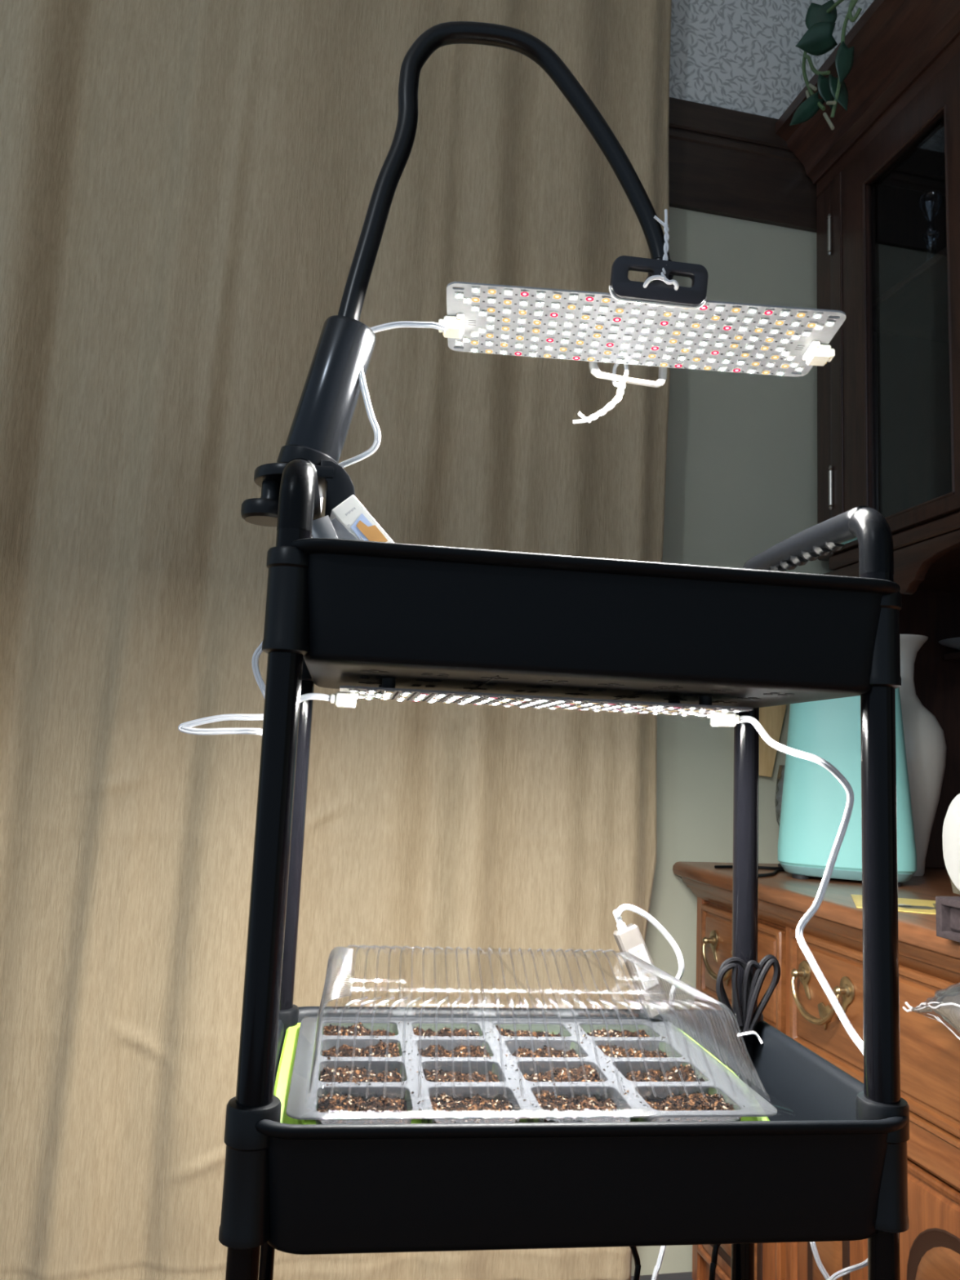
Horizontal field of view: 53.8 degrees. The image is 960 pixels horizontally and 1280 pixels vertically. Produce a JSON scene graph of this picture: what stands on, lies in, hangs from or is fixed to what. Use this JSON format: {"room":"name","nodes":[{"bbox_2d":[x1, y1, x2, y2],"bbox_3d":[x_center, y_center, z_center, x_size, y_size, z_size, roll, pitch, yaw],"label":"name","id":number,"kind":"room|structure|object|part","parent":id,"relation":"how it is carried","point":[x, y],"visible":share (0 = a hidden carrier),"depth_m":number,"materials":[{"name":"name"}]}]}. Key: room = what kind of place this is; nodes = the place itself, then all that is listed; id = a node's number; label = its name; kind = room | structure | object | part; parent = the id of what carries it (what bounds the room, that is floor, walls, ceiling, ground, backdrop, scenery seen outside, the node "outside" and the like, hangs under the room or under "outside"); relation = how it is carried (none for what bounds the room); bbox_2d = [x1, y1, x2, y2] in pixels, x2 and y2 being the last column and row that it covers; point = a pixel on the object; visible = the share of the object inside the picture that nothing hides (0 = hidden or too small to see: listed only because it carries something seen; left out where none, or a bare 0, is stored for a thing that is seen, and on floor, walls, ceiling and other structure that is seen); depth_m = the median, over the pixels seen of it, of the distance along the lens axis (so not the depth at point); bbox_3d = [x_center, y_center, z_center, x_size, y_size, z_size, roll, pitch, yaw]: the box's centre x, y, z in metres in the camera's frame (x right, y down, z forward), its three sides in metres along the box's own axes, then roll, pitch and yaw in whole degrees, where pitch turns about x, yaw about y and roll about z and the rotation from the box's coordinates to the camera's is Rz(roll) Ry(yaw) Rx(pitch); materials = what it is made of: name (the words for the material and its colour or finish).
{"room":"dining room","nodes":[
{"label":"dining room","id":0,"kind":"room"},
{"bbox_2d":[631,1271,693,1279],"bbox_3d":[-0.334,0.930,-0.186,3.600,0.040,3.600,4,-8,-12],"label":"floor","id":1,"kind":"structure","parent":0,"point":[685,1275],"depth_m":1.78,"materials":[{"name":"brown wood"}]},
{"bbox_2d":[218,457,909,1279],"bbox_3d":[0.041,0.464,0.681,0.432,1.138,0.283,3,-7,-8],"label":"utility cart","id":2,"kind":"object","parent":1,"relation":"on","point":[831,1165],"visible":0.91,"depth_m":0.60,"materials":[{"name":"black metal"}]},
{"bbox_3d":[-0.150,0.630,0.516,0.019,0.571,0.019,3,-7,-8],"label":"post","id":3,"kind":"part","parent":2,"relation":"part of","materials":[{"name":"black metal"}]},
{"bbox_2d":[177,693,330,735],"bbox_3d":[-0.201,0.538,0.748,0.113,0.985,0.212,3,-7,-7],"label":"cable","id":4,"kind":"object","parent":2,"relation":"attached to","point":[184,727],"visible":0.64,"depth_m":0.71,"materials":[{"name":"white plastic"}]},
{"bbox_3d":[-0.180,0.657,0.729,0.019,0.571,0.019,3,-7,-8],"label":"post","id":5,"kind":"part","parent":2,"relation":"part of","materials":[{"name":"black metal"}]},
{"bbox_3d":[-0.128,0.139,0.580,0.022,0.420,0.022,3,-7,-8],"label":"post","id":6,"kind":"part","parent":2,"relation":"part of","materials":[{"name":"black metal"}]},
{"bbox_3d":[-0.158,0.165,0.792,0.022,0.420,0.022,3,-7,-8],"label":"post","id":7,"kind":"part","parent":2,"relation":"part of","materials":[{"name":"black metal"}]},
{"bbox_3d":[-0.133,-0.084,0.717,0.022,0.056,0.239,3,-7,-8],"label":"handle","id":8,"kind":"part","parent":2,"relation":"part of","materials":[{"name":"black metal"}]},
{"bbox_2d":[311,515,337,538],"bbox_3d":[-0.105,-0.061,0.672,0.038,0.057,0.010,3,-7,-8],"label":"packet","id":9,"kind":"object","parent":2,"relation":"in","point":[322,527],"visible":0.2,"depth_m":0.67,"materials":[{"name":"grey"}]},
{"bbox_2d":[330,517,364,540],"bbox_3d":[-0.089,-0.065,0.680,0.048,0.052,0.010,3,-7,-8],"label":"packet","id":10,"kind":"object","parent":2,"relation":"in","point":[341,531],"visible":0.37,"depth_m":0.68,"materials":[{"name":"grey"}]},
{"bbox_2d":[251,320,446,697],"bbox_3d":[-0.161,0.390,0.726,0.106,1.275,0.242,7,-9,-31],"label":"cable","id":11,"kind":"object","parent":2,"relation":"attached to","point":[374,447],"visible":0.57,"depth_m":0.73,"materials":[{"name":"white plastic"}]},
{"bbox_2d":[329,494,394,542],"bbox_3d":[-0.084,-0.077,0.689,0.051,0.052,0.023,4,-7,-8],"label":"carton","id":12,"kind":"object","parent":2,"relation":"in","point":[351,513],"visible":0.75,"depth_m":0.68,"materials":[{"name":"white cardboard"}]},
{"bbox_2d":[351,513,373,541],"bbox_3d":[-0.080,-0.077,0.679,0.025,0.028,0.002,4,-7,-8],"label":"picture","id":13,"kind":"object","parent":12,"relation":"on","point":[362,517],"depth_m":0.68},
{"bbox_2d":[356,520,387,542],"bbox_3d":[-0.078,-0.075,0.679,0.023,0.021,0.002,4,-7,-8],"label":"picture","id":14,"kind":"object","parent":12,"relation":"on","point":[370,531],"depth_m":0.68,"materials":[{"name":"brown paper"}]},
{"bbox_2d":[240,21,707,526],"bbox_3d":[0.007,-0.293,0.752,0.355,0.446,0.138,4,-8,-12],"label":"gooseneck stand","id":15,"kind":"object","parent":2,"relation":"attached to","point":[326,405],"visible":0.91,"depth_m":0.73,"materials":[{"name":"black"}]},
{"bbox_3d":[-0.161,-0.096,0.715,0.038,0.013,0.038,4,-8,-12],"label":"knob","id":16,"kind":"part","parent":15,"relation":"part of","materials":[{"name":"black plastic"}]},
{"bbox_3d":[-0.141,-0.122,0.721,0.060,0.009,0.057,3,-7,-8],"label":"clamp plate","id":17,"kind":"part","parent":15,"relation":"part of","materials":[{"name":"black plastic"}]},
{"bbox_2d":[573,363,628,423],"bbox_3d":[0.107,-0.216,0.815,0.054,0.071,0.024,9,-10,-43],"label":"tie","id":18,"kind":"object","parent":15,"relation":"hanging from","point":[621,385],"visible":0.94,"depth_m":0.81,"materials":[{"name":"white plastic"}]},
{"bbox_2d":[438,281,846,377],"bbox_3d":[0.127,-0.248,0.772,0.323,0.029,0.098,3,-7,0],"label":"board","id":19,"kind":"object","parent":15,"relation":"hanging from","point":[481,317],"visible":1,"depth_m":0.77,"materials":[{"name":"grey plastic"}]},
{"bbox_2d":[643,208,679,290],"bbox_3d":[0.138,-0.296,0.717,0.028,0.065,0.009,3,-7,-7],"label":"tie","id":20,"kind":"object","parent":15,"relation":"attached to","point":[666,237],"visible":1,"depth_m":0.71,"materials":[{"name":"white plastic"}]},
{"bbox_2d":[273,1022,769,1124],"bbox_3d":[0.019,0.344,0.697,0.332,0.067,0.200,3,-7,-8],"label":"drip tray","id":21,"kind":"object","parent":2,"relation":"in","point":[284,1074],"visible":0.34,"depth_m":0.67,"materials":[{"name":"green plastic"}]},
{"bbox_2d":[285,1017,777,1124],"bbox_3d":[0.022,0.338,0.691,0.314,0.066,0.224,3,-7,-8],"label":"tray","id":22,"kind":"object","parent":21,"relation":"on","point":[317,1105],"visible":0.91,"depth_m":0.67,"materials":[{"name":"plastic"}]},
{"bbox_2d":[308,944,765,1098],"bbox_3d":[0.029,0.275,0.695,0.322,0.063,0.234,3,-7,-8],"label":"dome","id":23,"kind":"object","parent":22,"relation":"on","point":[345,957],"visible":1,"depth_m":0.65,"materials":[{"name":"clear plastic"}]},
{"bbox_2d":[613,915,670,1018],"bbox_3d":[0.141,0.283,0.828,0.052,0.090,0.017,3,-7,0],"label":"adapter","id":24,"kind":"object","parent":23,"relation":"on","point":[628,938],"visible":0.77,"depth_m":0.82,"materials":[{"name":"white plastic"}]},
{"bbox_2d":[613,903,684,1279],"bbox_3d":[0.146,0.652,0.877,0.076,0.820,0.219,2,-7,5],"label":"cable","id":25,"kind":"object","parent":24,"relation":"attached to","point":[617,913],"visible":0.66,"depth_m":0.84,"materials":[{"name":"white plastic"}]},
{"bbox_2d":[329,677,752,727],"bbox_3d":[0.047,0.050,0.736,0.323,0.021,0.098,3,-7,-8],"label":"board","id":26,"kind":"object","parent":2,"relation":"attached to","point":[721,716],"visible":1,"depth_m":0.71,"materials":[{"name":"white-coated circuit board"},{"name":"glowing leds"},{"name":"white plastic"}]},
{"bbox_2d":[218,1004,909,1254],"bbox_3d":[0.047,0.340,0.690,0.448,0.083,0.296,4,-8,-12],"label":"tray","id":27,"kind":"object","parent":2,"relation":"on","point":[831,1165],"depth_m":0.57,"materials":[{"name":"black plastic"}]},
{"bbox_2d":[262,537,902,708],"bbox_3d":[0.062,0.002,0.734,0.448,0.076,0.296,4,-8,-12],"label":"tray","id":28,"kind":"object","parent":2,"relation":"on","point":[339,612],"depth_m":0.61,"materials":[{"name":"black"}]},
{"bbox_2d":[629,1246,640,1279],"bbox_3d":[0.110,0.738,0.840,0.019,0.636,0.071,7,-9,-30],"label":"power cord","id":29,"kind":"object","parent":2,"relation":"hanging from","point":[633,1249],"visible":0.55,"depth_m":0.84,"materials":[{"name":"black plastic"}]},
{"bbox_2d":[708,1244,720,1279],"bbox_3d":[0.190,0.703,0.834,0.019,0.712,0.078,5,-8,-17],"label":"power cord","id":30,"kind":"object","parent":2,"relation":"hanging from","point":[716,1246],"visible":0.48,"depth_m":0.82,"materials":[{"name":"black plastic"}]},
{"bbox_3d":[0.216,0.681,0.782,0.019,0.571,0.019,3,-7,-8],"label":"post","id":31,"kind":"part","parent":2,"relation":"part of","materials":[{"name":"black metal"}]},
{"bbox_3d":[0.237,0.189,0.846,0.022,0.420,0.022,3,-7,-8],"label":"post","id":32,"kind":"part","parent":2,"relation":"part of","materials":[{"name":"black metal"}]},
{"bbox_2d":[715,954,780,1077],"bbox_3d":[0.227,0.334,0.804,0.057,0.131,0.025,2,-7,7],"label":"cable bundle","id":33,"kind":"object","parent":2,"relation":"attached to","point":[746,1019],"visible":0.93,"depth_m":0.80,"materials":[{"name":"black"}]},
{"bbox_2d":[739,715,867,1279],"bbox_3d":[0.291,0.569,0.826,0.133,0.984,0.414,0,-8,16],"label":"cable","id":34,"kind":"object","parent":2,"relation":"attached to","point":[833,771],"visible":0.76,"depth_m":0.71,"materials":[{"name":"white plastic"}]},
{"bbox_3d":[0.263,-0.060,0.770,0.022,0.056,0.239,3,-7,-8],"label":"handle","id":35,"kind":"part","parent":2,"relation":"part of","materials":[{"name":"black metal"}]},
{"bbox_2d":[809,1241,830,1279],"bbox_3d":[0.317,0.705,0.942,0.090,0.748,0.287,0,-8,20],"label":"power cord","id":36,"kind":"object","parent":2,"relation":"hanging from","point":[814,1248],"visible":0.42,"depth_m":0.97,"materials":[{"name":"white plastic"}]},
{"bbox_3d":[0.268,0.163,0.634,0.022,0.420,0.022,3,-7,-8],"label":"post","id":37,"kind":"part","parent":2,"relation":"part of","materials":[{"name":"black metal"}]},
{"bbox_3d":[0.246,0.655,0.570,0.019,0.571,0.019,3,-7,-8],"label":"post","id":38,"kind":"part","parent":2,"relation":"part of","materials":[{"name":"black metal"}]},
{"bbox_2d":[672,861,959,1279],"bbox_3d":[0.857,0.735,1.058,0.692,0.771,1.572,4,-8,-12],"label":"buffet","id":39,"kind":"object","parent":1,"relation":"on","point":[798,1006],"visible":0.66,"depth_m":1.30,"materials":[{"name":"brown wood"}]},
{"bbox_3d":[0.412,0.556,1.632,0.017,0.061,0.118,4,-8,-12],"label":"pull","id":40,"kind":"part","parent":39,"relation":"part of","materials":[{"name":"gold metal"}]},
{"bbox_3d":[0.430,0.880,1.567,0.020,0.378,0.280,4,-8,-12],"label":"door","id":41,"kind":"part","parent":39,"relation":"part of","materials":[{"name":"brown wood"}]},
{"bbox_3d":[0.444,0.553,1.609,0.020,0.162,0.280,4,-8,-12],"label":"drawer","id":42,"kind":"part","parent":39,"relation":"part of","materials":[{"name":"brown wood"}]},
{"bbox_2d":[714,865,786,877],"bbox_3d":[0.526,0.413,1.713,0.301,0.006,0.122,9,-10,-42],"label":"cord","id":43,"kind":"object","parent":39,"relation":"on","point":[776,869],"visible":0.44,"depth_m":1.70,"materials":[{"name":"black plastic"}]},
{"bbox_2d":[774,764,785,866],"bbox_3d":[0.600,0.332,1.798,0.076,0.195,0.076,4,-8,-12],"label":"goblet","id":44,"kind":"object","parent":39,"relation":"on","point":[780,781],"visible":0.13,"depth_m":1.81,"materials":[{"name":"clear glass"}]},
{"bbox_3d":[0.600,0.335,1.798,0.076,0.190,0.076,4,-8,-12],"label":"glass","id":45,"kind":"part","parent":44,"relation":"part of","materials":[{"name":"clear glass"}]},
{"bbox_3d":[0.476,0.513,1.346,0.017,0.061,0.118,4,-8,-12],"label":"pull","id":46,"kind":"part","parent":39,"relation":"part of","materials":[{"name":"gold metal"}]},
{"bbox_2d":[672,861,959,959],"bbox_3d":[0.873,0.366,1.107,0.692,0.027,1.572,4,-8,-12],"label":"countertop","id":47,"kind":"structure","parent":39,"relation":"on","point":[837,905],"depth_m":1.43,"materials":[{"name":"brown wood"}]},
{"bbox_3d":[0.572,0.377,1.040,0.056,0.037,1.536,4,-8,-12],"label":"cove moulding","id":48,"kind":"part","parent":39,"relation":"part of","materials":[{"name":"brown wood"}]},
{"bbox_3d":[0.570,0.592,1.014,0.041,0.054,1.536,4,-8,-12],"label":"belt moulding","id":49,"kind":"part","parent":39,"relation":"part of","materials":[{"name":"brown wood"}]},
{"bbox_3d":[0.488,0.848,1.306,0.020,0.378,0.198,4,-8,-12],"label":"door","id":50,"kind":"part","parent":39,"relation":"part of","materials":[{"name":"brown wood"}]},
{"bbox_2d":[777,687,916,886],"bbox_3d":[0.626,0.196,1.625,0.219,0.423,0.124,0,-8,19],"label":"humidifier","id":51,"kind":"object","parent":39,"relation":"on","point":[814,802],"visible":0.42,"depth_m":1.58,"materials":[{"name":"teal plastic"}]},
{"bbox_2d":[775,0,959,868],"bbox_3d":[1.004,-0.411,1.233,0.486,1.554,1.540,4,-8,-12],"label":"china hutch","id":52,"kind":"object","parent":39,"relation":"on","point":[888,397],"visible":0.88,"depth_m":1.89,"materials":[{"name":"brown wood"}]},
{"bbox_2d":[789,0,862,129],"bbox_3d":[0.728,-1.119,1.653,0.400,0.382,0.164,-4,-10,40],"label":"pothos","id":53,"kind":"object","parent":52,"relation":"hanging from","point":[818,40],"visible":1,"depth_m":1.74,"materials":[{"name":"green plant"}]},
{"bbox_3d":[0.854,-1.132,1.286,0.116,0.124,1.540,4,-8,-12],"label":"crown","id":54,"kind":"part","parent":52,"relation":"part of","materials":[{"name":"brown wood"}]},
{"bbox_3d":[0.898,-1.060,1.288,0.022,0.050,1.540,4,-8,-12],"label":"rail","id":55,"kind":"part","parent":52,"relation":"part of","materials":[{"name":"brown wood"}]},
{"bbox_3d":[0.862,-0.236,1.181,0.022,0.027,1.460,4,-8,-12],"label":"rail","id":56,"kind":"part","parent":52,"relation":"part of","materials":[{"name":"brown wood"}]},
{"bbox_3d":[0.769,-0.588,1.697,0.020,0.788,0.460,4,-8,-12],"label":"door","id":57,"kind":"part","parent":52,"relation":"part of","materials":[{"name":"brown wood"}]},
{"bbox_2d":[873,246,948,342],"bbox_3d":[1.089,-0.735,1.291,0.331,0.016,1.490,4,-8,-12],"label":"shelf","id":58,"kind":"object","parent":52,"relation":"attached to","point":[914,309],"depth_m":1.89,"materials":[{"name":"clear glass"}]},
{"bbox_3d":[0.913,-0.263,1.978,0.331,1.446,0.020,4,-8,-12],"label":"panel","id":59,"kind":"part","parent":52,"relation":"part of","materials":[{"name":"brown wood"}]},
{"bbox_2d":[918,190,942,262],"bbox_3d":[0.887,-0.783,1.861,0.062,0.208,0.062,4,-8,-12],"label":"decanter","id":60,"kind":"object","parent":52,"relation":"on","point":[930,213],"visible":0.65,"depth_m":1.87,"materials":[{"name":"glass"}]},
{"bbox_2d":[922,230,939,262],"bbox_3d":[0.885,-0.740,1.855,0.062,0.120,0.062,4,-8,-12],"label":"bottle","id":61,"kind":"object","parent":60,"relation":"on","point":[931,246],"depth_m":1.87,"materials":[{"name":"clear glass"}]},
{"bbox_2d":[937,637,959,649],"bbox_3d":[1.003,0.014,1.889,0.160,0.022,0.160,4,-8,-12],"label":"dish","id":62,"kind":"object","parent":52,"relation":"on","point":[954,642],"visible":1,"depth_m":1.89,"materials":[{"name":"grey"}]},
{"bbox_2d":[943,651,959,662],"bbox_3d":[1.162,-0.047,1.225,0.110,0.014,1.490,4,-8,-12],"label":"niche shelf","id":63,"kind":"object","parent":52,"relation":"attached to","point":[948,656],"depth_m":1.92,"materials":[{"name":"brown wood"}]},
{"bbox_3d":[0.549,0.492,1.142,0.020,0.170,0.630,4,-8,-12],"label":"drawer","id":64,"kind":"part","parent":39,"relation":"part of","materials":[{"name":"brown wood"}]},
{"bbox_2d":[850,894,935,914],"bbox_3d":[0.582,0.364,1.303,0.125,0.001,0.150,0,-8,19],"label":"card","id":65,"kind":"object","parent":39,"relation":"on","point":[911,905],"visible":0.47,"depth_m":1.29,"materials":[{"name":"yellow paper"}]},
{"bbox_2d":[897,903,935,909],"bbox_3d":[0.602,0.361,1.277,0.087,0.001,0.077,4,-8,-12],"label":"print","id":66,"kind":"object","parent":65,"relation":"on","point":[904,906],"depth_m":1.28},
{"bbox_2d":[899,634,946,875],"bbox_3d":[0.789,0.214,1.778,0.157,0.440,0.157,4,-8,-12],"label":"vase","id":67,"kind":"object","parent":39,"relation":"on","point":[926,748],"visible":0.35,"depth_m":1.71,"materials":[{"name":"beige ceramic"}]},
{"bbox_3d":[0.557,0.811,0.997,0.020,0.378,0.400,4,-8,-12],"label":"door","id":68,"kind":"part","parent":39,"relation":"part of","materials":[{"name":"brown wood"}]},
{"bbox_2d":[902,982,959,1039],"bbox_3d":[0.535,0.427,0.980,0.070,0.151,0.274,4,-8,-12],"label":"plastic bag","id":69,"kind":"object","parent":39,"relation":"hanging from","point":[944,1007],"visible":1,"depth_m":1.02,"materials":[{"name":"white"}]},
{"bbox_2d":[935,896,959,942],"bbox_3d":[0.588,0.302,0.984,0.130,0.044,0.172,4,-8,-12],"label":"box","id":70,"kind":"object","parent":39,"relation":"on","point":[947,908],"visible":1,"depth_m":1.04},
{"bbox_2d":[942,793,959,894],"bbox_3d":[0.556,0.220,1.007,0.046,0.120,0.162,4,-8,-12],"label":"lamp","id":71,"kind":"object","parent":70,"relation":"on","point":[951,826],"visible":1,"depth_m":1.05,"materials":[{"name":"white plastic"}]},
{"bbox_3d":[0.590,0.302,0.984,0.118,0.026,0.150,4,-8,-12],"label":"drawer","id":72,"kind":"part","parent":70,"relation":"part of","materials":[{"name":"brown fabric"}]},
{"bbox_2d":[631,0,874,1275],"bbox_3d":[-0.651,-0.288,1.693,3.600,2.750,0.063,4,-8,-12],"label":"wall","id":73,"kind":"structure","parent":0,"point":[741,481],"depth_m":1.95,"materials":[{"name":"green paint"}]},
{"bbox_2d":[668,97,817,232],"bbox_3d":[-0.608,-1.092,1.760,3.500,0.235,0.020,4,-8,-12],"label":"trim","id":74,"kind":"structure","parent":73,"relation":"attached to","point":[722,162],"depth_m":2.00,"materials":[{"name":"brown wood"}]},
{"bbox_2d":[759,704,786,777],"bbox_3d":[0.553,0.138,1.872,0.143,0.263,0.016,4,-8,-12],"label":"wooden plaque","id":75,"kind":"object","parent":73,"relation":"attached to","point":[771,717],"visible":0.26,"depth_m":1.86,"materials":[{"name":"brown wood"}]},
{"bbox_3d":[-0.329,-1.568,1.828,1.705,0.048,0.118,4,-8,-12],"label":"curtain rod","id":76,"kind":"object","parent":73,"relation":"attached to","visible":0},
{"bbox_2d":[0,0,671,1279],"bbox_3d":[-0.377,-0.269,1.606,1.500,2.605,0.077,4,-8,-12],"label":"curtain","id":77,"kind":"object","parent":76,"relation":"hanging from","point":[187,186],"visible":0.77,"depth_m":1.60,"materials":[{"name":"beige fabric"}]}
]}

